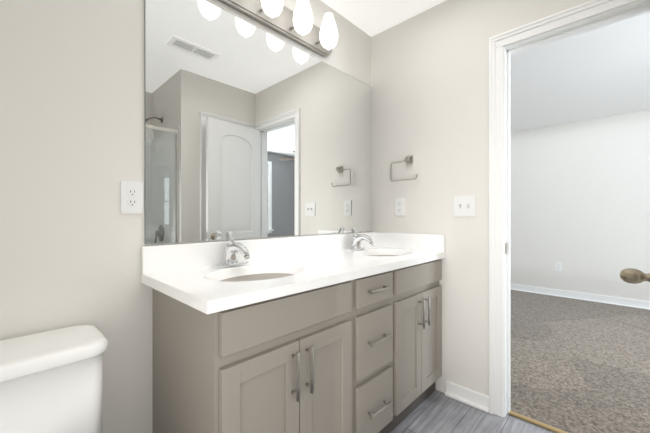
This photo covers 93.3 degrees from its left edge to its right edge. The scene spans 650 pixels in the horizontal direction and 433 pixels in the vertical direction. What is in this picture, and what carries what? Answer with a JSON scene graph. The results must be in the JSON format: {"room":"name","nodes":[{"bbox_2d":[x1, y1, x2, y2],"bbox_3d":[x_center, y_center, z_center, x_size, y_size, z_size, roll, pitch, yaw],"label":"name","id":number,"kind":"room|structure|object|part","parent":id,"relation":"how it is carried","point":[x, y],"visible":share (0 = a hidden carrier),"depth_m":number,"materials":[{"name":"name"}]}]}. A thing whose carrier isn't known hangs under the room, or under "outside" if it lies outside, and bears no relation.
{"room":"bathroom","nodes":[
{"label":"bathroom","id":0,"kind":"room"},
{"bbox_2d":[0,0,371,432],"bbox_3d":[-0.503,-0.120,1.485,0.128,2.440,2.580,0,0,44],"label":"wall","id":1,"kind":"structure","parent":0,"point":[72,125],"depth_m":1.19,"materials":[{"name":"white paint"}]},
{"bbox_2d":[120,181,142,213],"bbox_3d":[-0.729,-0.072,1.161,0.008,0.122,0.075,0,0,44],"label":"outlet","id":2,"kind":"object","parent":1,"relation":"attached to","point":[131,197],"visible":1,"depth_m":1.16,"materials":[{"name":"white plastic"}]},
{"bbox_2d":[141,231,372,274],"bbox_3d":[-0.174,0.168,1.728,0.020,0.105,1.526,0,0,44],"label":"backsplash","id":3,"kind":"structure","parent":1,"relation":"attached to","point":[172,257],"depth_m":1.40,"materials":[{"name":"white stone"}]},
{"bbox_3d":[-0.177,-0.426,1.739,0.006,1.070,1.514,0,0,44],"label":"mirror","id":4,"kind":"part","parent":1,"relation":"part of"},
{"bbox_2d":[218,0,337,56],"bbox_3d":[-0.210,-1.063,1.579,0.178,0.201,0.880,0,0,44],"label":"sconce","id":5,"kind":"object","parent":1,"relation":"attached to","point":[297,25],"visible":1,"depth_m":1.62,"materials":[{"name":"silver metal"}]},
{"bbox_2d":[321,0,445,36],"bbox_3d":[1.670,-1.390,1.725,4.740,0.100,5.930,0,0,44],"label":"ceiling","id":6,"kind":"structure","parent":0,"point":[371,18],"depth_m":2.00,"materials":[{"name":"white paint"}]},
{"bbox_2d":[390,390,554,432],"bbox_3d":[0.361,1.130,0.615,2.580,0.060,2.515,0,0,44],"label":"floor","id":7,"kind":"structure","parent":0,"point":[436,411],"depth_m":1.65,"materials":[{"name":"plastic"}]},
{"bbox_2d":[0,325,108,432],"bbox_3d":[-0.709,0.731,0.644,0.728,0.738,0.490,0,0,44],"label":"toilet","id":8,"kind":"object","parent":7,"relation":"on","point":[50,381],"visible":1,"depth_m":0.83,"materials":[{"name":"white ceramic"}]},
{"bbox_2d":[151,255,445,432],"bbox_3d":[0.038,0.678,1.553,0.570,0.844,1.486,0,0,44],"label":"bathroom vanity","id":9,"kind":"object","parent":7,"relation":"on","point":[336,333],"depth_m":1.13,"materials":[{"name":"beige wood"}]},
{"bbox_2d":[141,247,444,314],"bbox_3d":[0.019,0.238,1.543,0.556,0.035,1.526,0,0,44],"label":"countertop","id":10,"kind":"structure","parent":9,"relation":"on","point":[204,289],"depth_m":1.23,"materials":[{"name":"white stone"}]},
{"bbox_2d":[508,411,567,432],"bbox_3d":[1.243,1.093,1.509,0.610,0.014,0.028,0,0,44],"label":"trim","id":11,"kind":"structure","parent":7,"relation":"on","point":[536,422],"depth_m":1.62,"materials":[{"name":"gold metal"}]},
{"bbox_2d":[371,0,590,395],"bbox_3d":[1.363,-0.120,1.403,4.500,2.440,0.120,0,0,44],"label":"wall","id":12,"kind":"structure","parent":0,"point":[430,86],"depth_m":1.89,"materials":[{"name":"white paint"}]},
{"bbox_2d":[395,198,404,215],"bbox_3d":[0.515,-0.067,2.123,0.075,0.122,0.009,0,0,44],"label":"outlet","id":13,"kind":"object","parent":12,"relation":"attached to","point":[399,206],"visible":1,"depth_m":2.12,"materials":[{"name":"white plastic"}]},
{"bbox_2d":[390,156,416,180],"bbox_3d":[0.537,-0.324,2.080,0.204,0.166,0.041,0,0,44],"label":"towel ring","id":14,"kind":"object","parent":12,"relation":"attached to","point":[408,160],"visible":1,"depth_m":2.06,"materials":[{"name":"silver metal"}]},
{"bbox_2d":[373,232,444,250],"bbox_3d":[0.546,0.168,2.082,0.531,0.105,0.020,0,0,44],"label":"backsplash","id":15,"kind":"structure","parent":12,"relation":"attached to","point":[380,239],"depth_m":2.04,"materials":[{"name":"white stone"}]},
{"bbox_2d":[454,195,475,216],"bbox_3d":[0.825,-0.062,1.821,0.124,0.124,0.018,0,0,44],"label":"light switch","id":16,"kind":"object","parent":12,"relation":"attached to","point":[464,206],"visible":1,"depth_m":1.82,"materials":[{"name":"white plastic"}]},
{"bbox_2d":[445,381,488,412],"bbox_3d":[0.098,1.058,0.911,1.550,0.085,2.339,0,0,44],"label":"baseboard","id":17,"kind":"structure","parent":12,"relation":"attached to","point":[472,398],"depth_m":1.80,"materials":[{"name":"white wood"}]},
{"bbox_2d":[489,0,649,416],"bbox_3d":[1.247,0.079,1.514,0.646,2.043,0.122,0,0,44],"label":"door frame","id":18,"kind":"structure","parent":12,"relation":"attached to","point":[630,10],"depth_m":1.69,"materials":[{"name":"white wood"}]},
{"bbox_2d":[510,290,649,432],"bbox_3d":[2.539,1.124,2.634,4.740,0.072,3.415,0,0,44],"label":"floor","id":19,"kind":"structure","parent":0,"point":[579,366],"depth_m":2.27,"materials":[{"name":"beige carpet"}]},
{"bbox_2d":[511,110,649,301],"bbox_3d":[3.677,-0.120,3.825,4.740,2.440,0.120,0,0,44],"label":"wall","id":20,"kind":"structure","parent":0,"point":[580,200],"depth_m":4.02,"materials":[{"name":"white paint"}]},
{"bbox_2d":[555,262,561,270],"bbox_3d":[3.193,0.685,4.198,0.075,0.122,0.008,0,0,44],"label":"outlet","id":21,"kind":"object","parent":20,"relation":"attached to","point":[558,266],"visible":1,"depth_m":4.20,"materials":[{"name":"white plastic"}]},
{"bbox_2d":[511,283,649,309],"bbox_3d":[3.626,1.050,3.771,4.500,0.100,0.028,0,0,44],"label":"baseboard","id":22,"kind":"structure","parent":20,"relation":"attached to","point":[597,298],"depth_m":3.98,"materials":[{"name":"white wood"}]},
{"bbox_2d":[511,12,649,132],"bbox_3d":[2.520,-1.298,2.614,4.500,0.086,3.230,0,0,44],"label":"ceiling","id":23,"kind":"structure","parent":0,"point":[602,72],"depth_m":2.77,"materials":[{"name":"white paint"}]},
{"bbox_2d":[620,268,649,283],"bbox_3d":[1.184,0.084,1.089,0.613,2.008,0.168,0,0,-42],"label":"door knob","id":24,"kind":"object","parent":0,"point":[632,275],"depth_m":0.95,"materials":[{"name":"gold metal"}]}
]}

